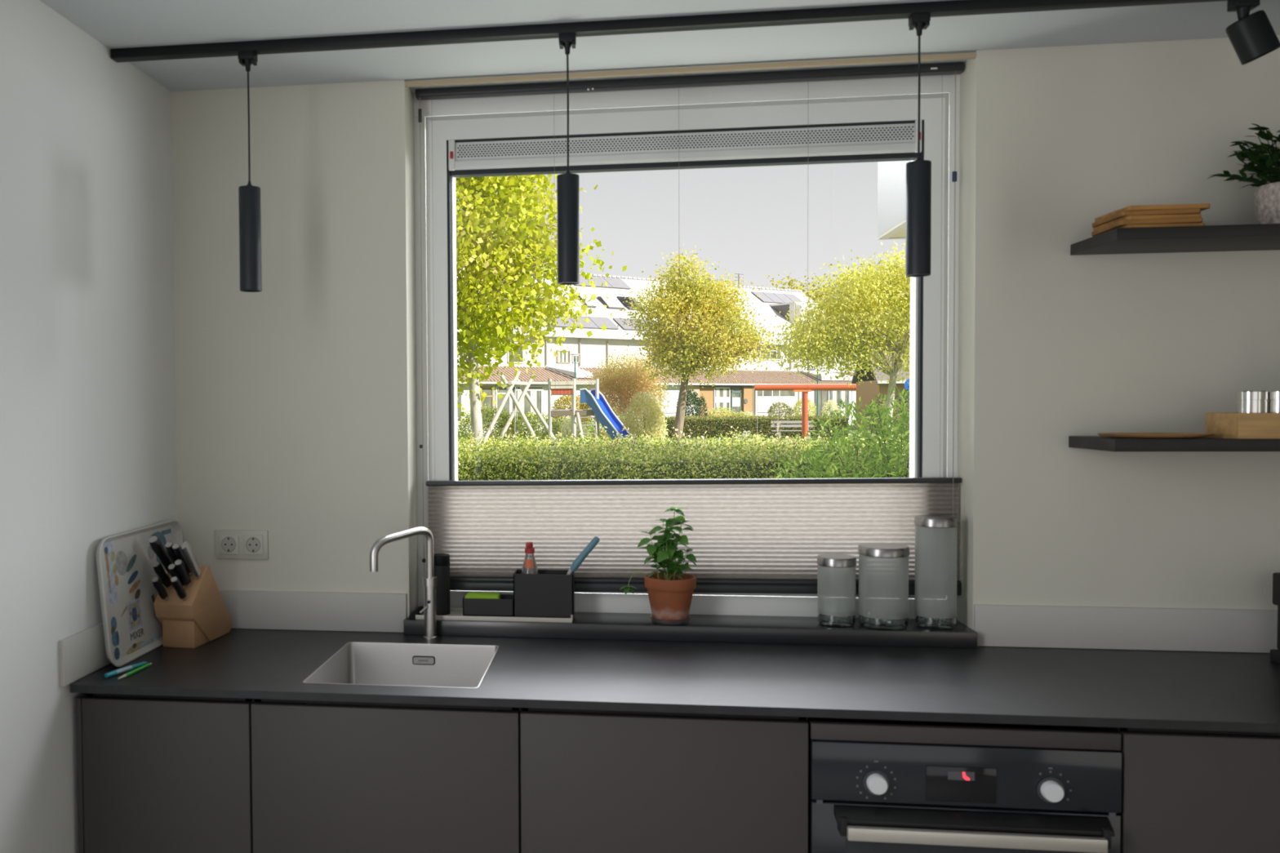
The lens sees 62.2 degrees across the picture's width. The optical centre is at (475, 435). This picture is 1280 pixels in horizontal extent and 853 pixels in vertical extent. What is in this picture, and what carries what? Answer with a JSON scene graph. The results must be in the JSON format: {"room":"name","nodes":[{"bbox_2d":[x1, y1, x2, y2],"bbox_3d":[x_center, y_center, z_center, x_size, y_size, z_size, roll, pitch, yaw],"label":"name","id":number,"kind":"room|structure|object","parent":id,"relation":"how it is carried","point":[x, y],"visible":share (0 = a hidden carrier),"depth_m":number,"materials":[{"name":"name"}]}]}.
{"room":"kitchen","nodes":[
{"label":"kitchen","id":0,"kind":"room"},
{"bbox_2d":[0,0,177,852],"bbox_3d":[-1.379,0.343,-0.148,0.200,2.428,6.900,0,2,8],"label":"wall","id":1,"kind":"structure","parent":0,"point":[88,411],"depth_m":2.35,"materials":[{"name":"white paint"}]},
{"bbox_2d":[58,622,111,686],"bbox_3d":[-0.881,0.501,2.646,0.012,0.104,0.638,0,2,8],"label":"trim","id":2,"kind":"structure","parent":1,"relation":"attached to","point":[82,653],"depth_m":2.41,"materials":[{"name":"grey paint"}]},
{"bbox_2d":[40,0,1279,93],"bbox_3d":[1.286,-1.003,-0.560,5.600,0.250,6.900,0,2,8],"label":"ceiling","id":3,"kind":"structure","parent":0,"point":[114,24],"depth_m":2.49,"materials":[{"name":"white paint"}]},
{"bbox_2d":[111,0,1228,62],"bbox_3d":[0.736,-0.946,2.357,3.297,0.024,0.034,0,2,8],"label":"track","id":4,"kind":"object","parent":3,"relation":"attached to","point":[954,7],"visible":1,"depth_m":2.40,"materials":[{"name":"black metal"}]},
{"bbox_2d":[237,50,262,292],"bbox_3d":[-0.552,-0.641,2.546,0.052,0.578,0.052,0,2,8],"label":"pendant lamp","id":5,"kind":"object","parent":4,"relation":"hanging from","point":[249,196],"visible":1,"depth_m":2.53,"materials":[{"name":"black metal"}]},
{"bbox_2d":[556,32,579,284],"bbox_3d":[0.216,-0.644,2.438,0.052,0.578,0.052,0,2,8],"label":"pendant lamp","id":6,"kind":"object","parent":4,"relation":"hanging from","point":[568,183],"visible":1,"depth_m":2.42,"materials":[{"name":"black metal"}]},
{"bbox_2d":[905,12,931,277],"bbox_3d":[0.991,-0.646,2.330,0.052,0.578,0.052,0,2,8],"label":"pendant lamp","id":7,"kind":"object","parent":4,"relation":"hanging from","point":[918,172],"visible":1,"depth_m":2.31,"materials":[{"name":"black metal"}]},
{"bbox_2d":[1225,0,1279,65],"bbox_3d":[1.664,-0.867,2.230,0.099,0.140,0.072,0,2,8],"label":"spotlight","id":8,"kind":"object","parent":4,"relation":"attached to","point":[1252,37],"visible":1,"depth_m":2.21,"materials":[{"name":"black metal"}]},
{"bbox_2d":[171,35,1279,630],"bbox_3d":[1.751,0.239,2.745,5.200,2.428,0.300,0,2,8],"label":"wall","id":9,"kind":"structure","parent":0,"point":[295,397],"depth_m":2.64,"materials":[{"name":"paint"}]},
{"bbox_2d":[215,529,268,559],"bbox_3d":[-0.656,0.307,2.925,0.153,0.082,0.013,0,2,8],"label":"wall socket","id":10,"kind":"object","parent":9,"relation":"attached to","point":[229,544],"visible":1,"depth_m":2.92,"materials":[{"name":"grey plastic"}]},
{"bbox_2d":[219,590,406,632],"bbox_3d":[-0.511,0.490,2.912,0.648,0.106,0.010,0,2,8],"label":"backsplash","id":11,"kind":"structure","parent":9,"relation":"attached to","point":[258,610],"depth_m":2.90,"materials":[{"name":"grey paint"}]},
{"bbox_2d":[413,74,959,618],"bbox_3d":[0.561,-0.222,2.900,1.469,1.498,0.094,0,2,8],"label":"window","id":12,"kind":"structure","parent":9,"relation":"in","point":[866,120],"depth_m":2.85,"materials":[{"name":"white plastic"}]},
{"bbox_2d":[448,119,921,177],"bbox_3d":[0.555,-0.785,2.864,1.268,0.097,0.054,0,2,8],"label":"vent","id":13,"kind":"object","parent":12,"relation":"attached to","point":[760,142],"depth_m":2.85,"materials":[{"name":"grey metal"}]},
{"bbox_2d":[415,62,964,595],"bbox_3d":[0.558,-0.265,2.840,1.452,1.404,0.036,0,2,8],"label":"blind","id":14,"kind":"object","parent":12,"relation":"attached to","point":[776,530],"visible":0.88,"depth_m":2.84,"materials":[{"name":"grey"}]},
{"bbox_2d":[403,612,977,648],"bbox_3d":[0.547,0.519,2.815,1.478,0.040,0.161,0,2,8],"label":"windowsill","id":15,"kind":"structure","parent":9,"relation":"attached to","point":[584,625],"depth_m":2.74,"materials":[{"name":"grey stone"}]},
{"bbox_2d":[415,608,573,622],"bbox_3d":[0.055,0.489,2.868,0.428,0.022,0.110,0,2,8],"label":"drip tray","id":16,"kind":"object","parent":15,"relation":"on","point":[456,614],"visible":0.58,"depth_m":2.81,"materials":[{"name":"plastic"}]},
{"bbox_2d":[433,553,450,615],"bbox_3d":[-0.096,0.416,2.902,0.052,0.168,0.052,0,2,8],"label":"bottle","id":17,"kind":"object","parent":16,"relation":"on","point":[441,561],"visible":0.7,"depth_m":2.88,"materials":[{"name":"black"}]},
{"bbox_2d":[422,611,462,616],"bbox_3d":[0.055,0.499,2.868,0.420,0.003,0.104,0,2,8],"label":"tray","id":18,"kind":"object","parent":16,"relation":"on","point":[452,613],"depth_m":2.89,"materials":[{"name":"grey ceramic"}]},
{"bbox_2d":[462,568,574,617],"bbox_3d":[0.119,0.436,2.864,0.301,0.122,0.081,0,2,8],"label":"sink caddy","id":19,"kind":"object","parent":16,"relation":"on","point":[548,593],"visible":0.79,"depth_m":2.82,"materials":[{"name":"grey plastic"}]},
{"bbox_2d":[464,591,500,599],"bbox_3d":[0.021,0.464,2.878,0.094,0.052,0.056,0,2,8],"label":"sponge","id":20,"kind":"object","parent":19,"relation":"in","point":[470,594],"visible":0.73,"depth_m":2.86,"materials":[{"name":"green"}]},
{"bbox_2d":[521,542,538,573],"bbox_3d":[0.149,0.391,2.862,0.052,0.196,0.052,0,2,8],"label":"dish soap bottle","id":21,"kind":"object","parent":19,"relation":"in","point":[529,548],"visible":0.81,"depth_m":2.85,"materials":[{"name":"red"}]},
{"bbox_2d":[566,536,599,574],"bbox_3d":[0.279,0.381,2.840,0.120,0.211,0.042,0,2,8],"label":"dish brush","id":22,"kind":"object","parent":19,"relation":"in","point":[580,559],"visible":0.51,"depth_m":2.83,"materials":[{"name":"blue plastic"}]},
{"bbox_2d":[620,506,697,625],"bbox_3d":[0.488,0.346,2.788,0.205,0.307,0.136,0,2,8],"label":"basil plant","id":23,"kind":"object","parent":15,"relation":"on","point":[670,593],"visible":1,"depth_m":2.76,"materials":[{"name":"green plant"}]},
{"bbox_2d":[817,553,856,626],"bbox_3d":[0.950,0.407,2.742,0.098,0.182,0.098,0,2,8],"label":"storage jar","id":24,"kind":"object","parent":15,"relation":"on","point":[828,560],"visible":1,"depth_m":2.74,"materials":[{"name":"clear glass"}]},
{"bbox_2d":[857,542,909,630],"bbox_3d":[1.062,0.392,2.713,0.125,0.212,0.125,0,2,8],"label":"storage jar","id":25,"kind":"object","parent":15,"relation":"on","point":[886,550],"visible":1,"depth_m":2.72,"materials":[{"name":"clear glass"}]},
{"bbox_2d":[914,515,958,629],"bbox_3d":[1.195,0.353,2.706,0.104,0.288,0.104,0,2,8],"label":"storage jar","id":26,"kind":"object","parent":15,"relation":"on","point":[924,521],"visible":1,"depth_m":2.71,"materials":[{"name":"clear glass"}]},
{"bbox_2d":[404,52,976,87],"bbox_3d":[0.536,-0.956,2.734,1.469,0.012,0.012,0,2,8],"label":"trim","id":27,"kind":"structure","parent":9,"relation":"attached to","point":[957,55],"depth_m":2.72,"materials":[{"name":"beige paint"}]},
{"bbox_2d":[973,604,1277,653],"bbox_3d":[2.790,0.481,2.451,3.062,0.105,0.010,0,2,8],"label":"backsplash","id":28,"kind":"structure","parent":9,"relation":"attached to","point":[1191,629],"depth_m":2.61,"materials":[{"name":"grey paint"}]},
{"bbox_2d":[1068,435,1279,451],"bbox_3d":[2.237,0.018,2.393,1.539,0.028,0.248,0,2,8],"label":"wall shelf","id":29,"kind":"object","parent":9,"relation":"attached to","point":[1091,442],"visible":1,"depth_m":2.36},
{"bbox_2d":[1097,432,1214,438],"bbox_3d":[1.595,0.001,2.447,0.242,0.010,0.150,0,2,14],"label":"serving dish","id":30,"kind":"object","parent":29,"relation":"on","point":[1119,435],"visible":1,"depth_m":2.41,"materials":[{"name":"brown wood"}]},
{"bbox_2d":[1205,412,1279,439],"bbox_3d":[1.824,-0.023,2.402,0.192,0.058,0.136,0,2,8],"label":"wooden box","id":31,"kind":"object","parent":29,"relation":"on","point":[1223,424],"visible":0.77,"depth_m":2.35,"materials":[{"name":"brown wood"}]},
{"bbox_2d":[1235,391,1267,413],"bbox_3d":[1.784,-0.051,2.397,0.058,0.102,0.058,0,2,8],"label":"tin","id":32,"kind":"object","parent":31,"relation":"in","point":[1247,402],"visible":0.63,"depth_m":2.37,"materials":[{"name":"silver metal"}]},
{"bbox_2d":[1266,391,1279,413],"bbox_3d":[1.845,-0.051,2.388,0.058,0.102,0.058,0,2,8],"label":"tin","id":33,"kind":"object","parent":31,"relation":"in","point":[1273,397],"visible":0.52,"depth_m":2.38,"materials":[{"name":"silver metal"}]},
{"bbox_2d":[1070,223,1279,255],"bbox_3d":[2.234,-0.462,2.380,1.539,0.026,0.248,0,2,8],"label":"wall shelf","id":34,"kind":"object","parent":9,"relation":"attached to","point":[1262,237],"visible":1,"depth_m":2.39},
{"bbox_2d":[1093,222,1204,236],"bbox_3d":[1.581,-0.478,2.455,0.168,0.010,0.170,0,2,7],"label":"wooden board","id":35,"kind":"object","parent":34,"relation":"on","point":[1186,224],"visible":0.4,"depth_m":2.37,"materials":[{"name":"brown wood"}]},
{"bbox_2d":[1091,217,1202,236],"bbox_3d":[1.575,-0.489,2.451,0.172,0.010,0.170,0,2,10],"label":"wooden board","id":36,"kind":"object","parent":35,"relation":"on","point":[1179,220],"visible":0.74,"depth_m":2.38,"materials":[{"name":"brown wood"}]},
{"bbox_2d":[1093,213,1200,231],"bbox_3d":[1.580,-0.500,2.458,0.160,0.010,0.170,0,2,6],"label":"wooden board","id":37,"kind":"object","parent":36,"relation":"on","point":[1180,215],"visible":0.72,"depth_m":2.38,"materials":[{"name":"brown wood"}]},
{"bbox_2d":[1092,208,1200,227],"bbox_3d":[1.575,-0.510,2.455,0.166,0.010,0.170,0,2,9],"label":"wooden board","id":38,"kind":"object","parent":37,"relation":"on","point":[1197,211],"visible":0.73,"depth_m":2.38,"materials":[{"name":"brown wood"}]},
{"bbox_2d":[1094,203,1209,222],"bbox_3d":[1.587,-0.521,2.451,0.176,0.010,0.170,0,2,7],"label":"wooden board","id":39,"kind":"object","parent":38,"relation":"on","point":[1203,206],"visible":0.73,"depth_m":2.37,"materials":[{"name":"brown wood"}]},
{"bbox_2d":[1207,123,1279,224],"bbox_3d":[1.899,-0.607,2.415,0.299,0.266,0.257,-1,2,-19],"label":"potted plant","id":40,"kind":"object","parent":34,"relation":"on","point":[1267,195],"visible":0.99,"depth_m":2.42,"materials":[{"name":"green plant"}]},
{"bbox_3d":[1.304,1.609,-0.485,5.600,0.120,6.900,0,2,8],"label":"floor","id":41,"kind":"structure","parent":0,"visible":0},
{"bbox_2d":[75,693,85,852],"bbox_3d":[-0.861,1.032,2.675,0.013,0.884,0.584,0,2,8],"label":"filler panel","id":42,"kind":"object","parent":41,"relation":"on","point":[78,700],"visible":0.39,"depth_m":2.38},
{"bbox_2d":[81,693,253,852],"bbox_3d":[-0.655,1.022,2.643,0.399,0.901,0.588,0,2,8],"label":"base cabinet","id":43,"kind":"object","parent":41,"relation":"on","point":[162,774],"visible":0.69,"depth_m":2.35,"materials":[{"name":"black"}]},
{"bbox_2d":[251,698,521,852],"bbox_3d":[-0.160,1.021,2.574,0.599,0.901,0.588,0,2,8],"label":"base cabinet","id":44,"kind":"object","parent":41,"relation":"on","point":[331,777],"visible":0.7,"depth_m":2.27,"materials":[{"name":"black"}]},
{"bbox_2d":[520,707,808,852],"bbox_3d":[0.434,1.019,2.491,0.599,0.901,0.588,0,2,8],"label":"base cabinet","id":45,"kind":"object","parent":41,"relation":"on","point":[593,781],"visible":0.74,"depth_m":2.19,"materials":[{"name":"black"}]},
{"bbox_2d":[70,628,1279,733],"bbox_3d":[1.696,0.555,2.299,5.188,0.018,0.617,0,2,8],"label":"countertop","id":46,"kind":"structure","parent":45,"relation":"on","point":[1178,690],"depth_m":2.35,"materials":[{"name":"black stone"}]},
{"bbox_2d":[104,661,146,677],"bbox_3d":[-0.824,0.553,2.465,0.012,0.012,0.134,0,2,25],"label":"pen","id":47,"kind":"object","parent":46,"relation":"on","point":[117,672],"visible":0.98,"depth_m":2.45,"materials":[{"name":"teal plastic"}]},
{"bbox_2d":[96,520,182,666],"bbox_3d":[-0.850,0.396,2.693,0.045,0.312,0.464,0,2,8],"label":"serving tray","id":48,"kind":"object","parent":46,"relation":"on","point":[132,628],"visible":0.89,"depth_m":2.62,"materials":[{"name":"white plastic"}]},
{"bbox_2d":[104,553,111,594],"bbox_3d":[-0.887,0.335,2.519,0.010,0.100,0.016,0,2,8],"label":"print","id":49,"kind":"object","parent":48,"relation":"attached to","point":[107,556],"depth_m":2.52},
{"bbox_2d":[103,541,117,604],"bbox_3d":[-0.885,0.334,2.530,0.014,0.149,0.040,0,2,8],"label":"print","id":50,"kind":"object","parent":48,"relation":"attached to","point":[110,563],"depth_m":2.53},
{"bbox_2d":[115,551,128,575],"bbox_3d":[-0.878,0.318,2.589,0.006,0.062,0.061,0,2,8],"label":"print","id":51,"kind":"object","parent":48,"relation":"attached to","point":[122,557],"depth_m":2.59},
{"bbox_2d":[126,554,136,572],"bbox_3d":[-0.871,0.324,2.639,0.002,0.037,0.061,0,2,5],"label":"print","id":52,"kind":"object","parent":48,"relation":"attached to","point":[131,558],"depth_m":2.64},
{"bbox_2d":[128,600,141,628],"bbox_3d":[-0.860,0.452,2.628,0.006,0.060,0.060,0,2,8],"label":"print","id":53,"kind":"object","parent":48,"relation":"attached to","point":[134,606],"depth_m":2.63},
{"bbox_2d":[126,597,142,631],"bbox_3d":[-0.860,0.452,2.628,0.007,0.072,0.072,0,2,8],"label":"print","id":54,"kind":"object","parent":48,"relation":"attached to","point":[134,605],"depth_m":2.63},
{"bbox_2d":[126,640,143,654],"bbox_3d":[-0.853,0.534,2.617,0.002,0.020,0.100,0,2,8],"label":"print","id":55,"kind":"object","parent":48,"relation":"attached to","point":[133,647],"depth_m":2.61},
{"bbox_2d":[139,634,160,648],"bbox_3d":[-0.841,0.535,2.696,0.002,0.016,0.120,0,2,8],"label":"print","id":56,"kind":"object","parent":48,"relation":"attached to","point":[146,641],"depth_m":2.69},
{"bbox_2d":[154,531,166,548],"bbox_3d":[-0.850,0.289,2.802,0.006,0.061,0.088,0,2,8],"label":"print","id":57,"kind":"object","parent":48,"relation":"attached to","point":[162,535],"depth_m":2.83},
{"bbox_2d":[153,565,231,648],"bbox_3d":[-0.754,0.448,2.793,0.110,0.203,0.226,0,2,13],"label":"knife block","id":58,"kind":"object","parent":46,"relation":"on","point":[203,617],"visible":0.91,"depth_m":2.71,"materials":[{"name":"brown wood"}]},
{"bbox_2d":[151,576,168,600],"bbox_3d":[-0.807,0.394,2.669,0.017,0.069,0.064,0,2,13],"label":"kitchen knife","id":59,"kind":"object","parent":58,"relation":"in","point":[157,583],"visible":1,"depth_m":2.66,"materials":[{"name":"black plastic"}]},
{"bbox_2d":[148,535,173,573],"bbox_3d":[-0.812,0.313,2.709,0.023,0.112,0.103,0,2,20],"label":"kitchen knife","id":60,"kind":"object","parent":58,"relation":"on","point":[157,545],"visible":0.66,"depth_m":2.69,"materials":[{"name":"black plastic"}]},
{"bbox_2d":[152,560,172,588],"bbox_3d":[-0.807,0.362,2.690,0.018,0.080,0.074,0,2,18],"label":"kitchen knife","id":61,"kind":"object","parent":58,"relation":"in","point":[158,569],"visible":0.98,"depth_m":2.68,"materials":[{"name":"black plastic"}]},
{"bbox_2d":[170,576,186,600],"bbox_3d":[-0.756,0.392,2.659,0.017,0.069,0.064,0,2,13],"label":"kitchen knife","id":62,"kind":"object","parent":58,"relation":"in","point":[175,582],"visible":1,"depth_m":2.65,"materials":[{"name":"black plastic"}]},
{"bbox_2d":[172,542,191,575],"bbox_3d":[-0.760,0.323,2.704,0.018,0.094,0.085,0,2,13],"label":"kitchen knife","id":63,"kind":"object","parent":58,"relation":"in","point":[177,549],"visible":0.69,"depth_m":2.68,"materials":[{"name":"black plastic"}]},
{"bbox_2d":[174,559,191,586],"bbox_3d":[-0.752,0.356,2.685,0.018,0.078,0.072,0,2,11],"label":"kitchen knife","id":64,"kind":"object","parent":58,"relation":"in","point":[180,566],"visible":1,"depth_m":2.67,"materials":[{"name":"black plastic"}]},
{"bbox_2d":[181,541,200,577],"bbox_3d":[-0.733,0.322,2.686,0.017,0.107,0.097,0,2,9],"label":"kitchen knife","id":65,"kind":"object","parent":58,"relation":"on","point":[187,551],"visible":1,"depth_m":2.67,"materials":[{"name":"silver metal"}]},
{"bbox_2d":[302,641,498,710],"bbox_3d":[-0.164,0.644,2.530,0.403,0.185,0.412,0,2,8],"label":"sink","id":66,"kind":"object","parent":46,"relation":"in","point":[356,663],"visible":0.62,"depth_m":2.73,"materials":[{"name":"metal"}]},
{"bbox_2d":[369,526,437,639],"bbox_3d":[-0.185,0.396,2.722,0.039,0.303,0.234,1,2,40],"label":"kitchen faucet","id":67,"kind":"object","parent":46,"relation":"on","point":[429,581],"visible":1,"depth_m":2.78,"materials":[{"name":"silver metal"}]},
{"bbox_2d":[1270,572,1279,663],"bbox_3d":[1.975,0.436,2.366,0.185,0.212,0.230,0,2,8],"label":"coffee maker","id":68,"kind":"object","parent":46,"relation":"on","point":[1274,653],"visible":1,"depth_m":2.48,"materials":[{"name":"black"}]},
{"bbox_2d":[807,716,1121,852],"bbox_3d":[1.024,0.962,2.373,0.593,0.754,0.620,0,2,8],"label":"oven","id":69,"kind":"object","parent":41,"relation":"on","point":[864,797],"depth_m":2.10,"materials":[{"name":"black metal"}]},
{"bbox_2d":[1085,726,1279,852],"bbox_3d":[1.623,1.016,2.325,0.599,0.901,0.588,0,2,8],"label":"base cabinet","id":70,"kind":"object","parent":41,"relation":"on","point":[1184,791],"visible":0.6,"depth_m":2.05,"materials":[{"name":"black"}]},
{"bbox_3d":[3.116,-2.839,2.464,20.000,3.222,0.300,0,2,8],"label":"wall","id":71,"kind":"structure","parent":0,"visible":0},
{"bbox_2d":[877,160,911,239],"bbox_3d":[1.776,-1.656,3.302,0.750,1.906,0.880,0,2,8],"label":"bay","id":72,"kind":"object","parent":71,"relation":"attached to","point":[891,175],"visible":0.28,"depth_m":3.63,"materials":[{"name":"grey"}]},
{"label":"outside","id":73,"kind":"structure","parent":0,"visible":0},
{"bbox_2d":[457,425,907,455],"bbox_3d":[33.616,-0.508,68.985,170.000,0.200,139.700,0,2,8],"label":"ground","id":74,"kind":"structure","parent":73,"point":[855,429],"depth_m":47.42,"materials":[{"name":"green plant"}]},
{"bbox_2d":[457,403,540,444],"bbox_3d":[0.752,-0.238,36.061,3.127,1.733,1.745,0,2,8],"label":"shrub","id":75,"kind":"object","parent":74,"relation":"on","point":[504,417],"visible":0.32,"depth_m":35.79,"materials":[{"name":"green plant"}]},
{"bbox_2d":[484,370,561,452],"bbox_3d":[1.297,-0.607,31.488,2.045,2.652,3.640,0,2,19],"label":"swing","id":76,"kind":"object","parent":74,"relation":"on","point":[515,381],"visible":0.64,"depth_m":30.67,"materials":[{"name":"grey wood"}]},
{"bbox_2d":[456,265,594,434],"bbox_3d":[-4.194,-5.451,63.215,18.000,10.540,14.650,-1,2,-32],"label":"house","id":77,"kind":"structure","parent":74,"relation":"on","point":[564,364],"depth_m":60.73,"materials":[{"name":"paint"}]},
{"bbox_2d":[517,391,524,416],"bbox_3d":[2.597,-1.585,59.480,0.439,1.970,0.005,-1,2,-32],"label":"curtain","id":78,"kind":"object","parent":77,"relation":"hanging from","point":[519,393],"depth_m":59.48,"materials":[{"name":"white fabric"}]},
{"bbox_2d":[530,391,537,421],"bbox_3d":[3.347,-1.604,59.949,0.439,1.970,0.005,-1,2,-32],"label":"curtain","id":79,"kind":"object","parent":77,"relation":"hanging from","point":[533,393],"depth_m":59.95,"materials":[{"name":"white fabric"}]},
{"bbox_2d":[455,173,626,451],"bbox_3d":[-0.779,-3.431,18.014,6.472,9.039,4.575,0,2,24],"label":"tree","id":80,"kind":"object","parent":74,"relation":"on","point":[485,213],"visible":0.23,"depth_m":17.30,"materials":[{"name":"green plant"}]},
{"bbox_2d":[507,411,589,443],"bbox_3d":[2.554,-0.157,37.815,3.163,1.458,1.502,0,2,8],"label":"shrub","id":81,"kind":"object","parent":74,"relation":"on","point":[544,432],"visible":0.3,"depth_m":37.56,"materials":[{"name":"green plant"}]},
{"bbox_2d":[547,378,599,455],"bbox_3d":[2.916,-0.477,30.901,1.496,2.381,1.900,0,2,8],"label":"tower","id":82,"kind":"structure","parent":74,"relation":"on","point":[574,412],"depth_m":30.67,"materials":[{"name":"beige wood"}]},
{"bbox_2d":[557,416,590,451],"bbox_3d":[3.377,-0.050,35.687,1.185,1.363,1.116,0,2,8],"label":"shrub","id":83,"kind":"object","parent":74,"relation":"on","point":[565,429],"visible":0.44,"depth_m":35.60,"materials":[{"name":"green plant"}]},
{"bbox_2d":[551,395,619,439],"bbox_3d":[4.877,-0.814,46.557,3.233,2.274,1.610,0,2,8],"label":"shrub","id":84,"kind":"object","parent":74,"relation":"on","point":[582,406],"visible":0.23,"depth_m":46.38,"materials":[{"name":"green plant"}]},
{"bbox_2d":[579,388,647,453],"bbox_3d":[4.052,-0.331,30.475,1.894,2.095,0.660,1,2,29],"label":"slide","id":85,"kind":"object","parent":74,"relation":"on","point":[601,407],"visible":0.57,"depth_m":30.56,"materials":[{"name":"blue plastic"}]},
{"bbox_2d":[531,270,704,429],"bbox_3d":[7.137,-5.733,70.307,8.740,10.540,14.650,-1,2,-32],"label":"house","id":86,"kind":"structure","parent":74,"relation":"on","point":[602,343],"depth_m":65.76,"materials":[{"name":"paint"}]},
{"bbox_2d":[575,345,676,420],"bbox_3d":[5.227,-1.257,35.374,2.931,3.618,2.881,1,2,42],"label":"tree","id":87,"kind":"object","parent":74,"relation":"on","point":[627,384],"visible":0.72,"depth_m":35.03,"materials":[{"name":"brown plant"}]},
{"bbox_2d":[604,390,668,451],"bbox_3d":[5.306,-0.418,34.417,2.113,2.150,1.280,0,2,13],"label":"shrub","id":88,"kind":"object","parent":74,"relation":"on","point":[655,412],"visible":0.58,"depth_m":34.08,"materials":[{"name":"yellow plant"}]},
{"bbox_2d":[457,413,909,480],"bbox_3d":[1.917,0.536,10.428,7.462,1.494,1.927,0,2,8],"label":"hedge","id":89,"kind":"object","parent":74,"relation":"on","point":[492,463],"visible":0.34,"depth_m":9.90,"materials":[{"name":"green plant"}]},
{"bbox_2d":[675,388,702,417],"bbox_3d":[10.629,-1.138,51.810,1.221,2.367,1.155,1,2,44],"label":"shrub","id":90,"kind":"object","parent":74,"relation":"on","point":[690,394],"visible":0.41,"depth_m":51.60,"materials":[{"name":"green plant"}]},
{"bbox_2d":[623,276,757,417],"bbox_3d":[12.837,-5.873,73.845,4.960,10.540,14.700,-1,2,-32],"label":"house","id":91,"kind":"structure","parent":74,"relation":"on","point":[734,395],"depth_m":68.53,"materials":[{"name":"brick"}]},
{"bbox_2d":[617,243,783,452],"bbox_3d":[6.906,-2.626,31.900,5.114,6.532,3.754,0,2,8],"label":"tree","id":92,"kind":"object","parent":74,"relation":"on","point":[689,346],"visible":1,"depth_m":31.59,"materials":[{"name":"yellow plant"}]},
{"bbox_2d":[706,406,754,418],"bbox_3d":[12.612,-0.704,51.558,2.679,1.494,1.115,0,2,8],"label":"shrub","id":93,"kind":"object","parent":74,"relation":"on","point":[726,411],"visible":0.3,"depth_m":51.45,"materials":[{"name":"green plant"}]},
{"bbox_2d":[676,281,814,416],"bbox_3d":[17.248,-5.984,76.634,5.800,10.540,14.650,-1,2,-32],"label":"house","id":94,"kind":"structure","parent":74,"relation":"on","point":[765,398],"depth_m":71.52,"materials":[{"name":"tile"}]},
{"bbox_2d":[757,395,794,410],"bbox_3d":[20.298,-2.146,70.593,3.820,0.970,0.008,-1,2,-32],"label":"roller blind","id":95,"kind":"object","parent":94,"relation":"hanging from","point":[764,402],"depth_m":70.39,"materials":[{"name":"white"}]},
{"bbox_2d":[642,413,849,438],"bbox_3d":[12.466,-0.389,48.486,9.372,1.213,1.372,0,2,8],"label":"hedge","id":96,"kind":"object","parent":74,"relation":"on","point":[713,425],"visible":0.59,"depth_m":48.13,"materials":[{"name":"green plant"}]},
{"bbox_2d":[767,401,793,417],"bbox_3d":[14.978,-0.832,51.224,1.290,1.729,1.196,0,2,8],"label":"shrub","id":97,"kind":"object","parent":74,"relation":"on","point":[775,405],"visible":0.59,"depth_m":51.07,"materials":[{"name":"green plant"}]},
{"bbox_2d":[757,269,826,303],"bbox_3d":[27.140,-7.655,89.846,10.313,12.989,8.524,0,2,8],"label":"tree","id":98,"kind":"object","parent":74,"relation":"on","point":[789,283],"visible":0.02,"depth_m":88.97,"materials":[{"name":"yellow plant"}]},
{"bbox_2d":[770,420,814,441],"bbox_3d":[13.231,-0.166,43.385,1.760,0.860,0.520,0,2,8],"label":"park bench","id":99,"kind":"object","parent":74,"relation":"on","point":[783,421],"visible":0.62,"depth_m":43.57,"materials":[{"name":"grey"}]},
{"bbox_2d":[733,273,857,425],"bbox_3d":[22.923,-6.560,80.176,8.000,11.410,14.650,-1,2,-32],"label":"house","id":100,"kind":"structure","parent":74,"relation":"on","point":[771,300],"depth_m":75.95,"materials":[{"name":"paint"}]},
{"bbox_2d":[791,398,817,416],"bbox_3d":[16.100,-0.905,51.076,1.202,1.866,1.076,0,2,8],"label":"shrub","id":101,"kind":"object","parent":74,"relation":"on","point":[798,403],"visible":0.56,"depth_m":50.94,"materials":[{"name":"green plant"}]},
{"bbox_2d":[754,383,856,442],"bbox_3d":[11.855,-0.702,37.520,3.521,2.285,0.260,0,2,8],"label":"swing","id":102,"kind":"object","parent":74,"relation":"on","point":[804,388],"visible":0.81,"depth_m":37.43,"materials":[{"name":"orange"}]},
{"bbox_2d":[761,240,910,439],"bbox_3d":[10.146,-2.171,26.622,5.529,5.871,3.853,0,2,14],"label":"tree","id":103,"kind":"object","parent":74,"relation":"on","point":[824,335],"visible":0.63,"depth_m":26.15,"materials":[{"name":"green plant"}]},
{"bbox_2d":[769,386,909,478],"bbox_3d":[3.359,0.404,8.357,2.247,1.855,1.204,-1,2,-15],"label":"shrub","id":104,"kind":"object","parent":74,"relation":"on","point":[885,453],"visible":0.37,"depth_m":8.20,"materials":[{"name":"green plant"}]},
{"bbox_2d":[804,260,904,337],"bbox_3d":[31.503,-8.063,89.028,13.197,13.790,8.419,0,2,8],"label":"tree","id":105,"kind":"object","parent":74,"relation":"on","point":[833,275],"visible":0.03,"depth_m":88.49,"materials":[{"name":"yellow plant"}]},
{"bbox_2d":[851,340,910,429],"bbox_3d":[28.898,-3.087,62.370,10.900,5.400,7.150,0,2,8],"label":"house","id":106,"kind":"structure","parent":74,"relation":"on","point":[867,390],"depth_m":61.79,"materials":[{"name":"brick"}]},
{"bbox_2d":[865,386,909,434],"bbox_3d":[18.562,-1.049,44.250,4.376,2.516,1.793,-1,2,-19],"label":"shrub","id":107,"kind":"object","parent":74,"relation":"on","point":[899,397],"visible":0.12,"depth_m":43.77,"materials":[{"name":"green plant"}]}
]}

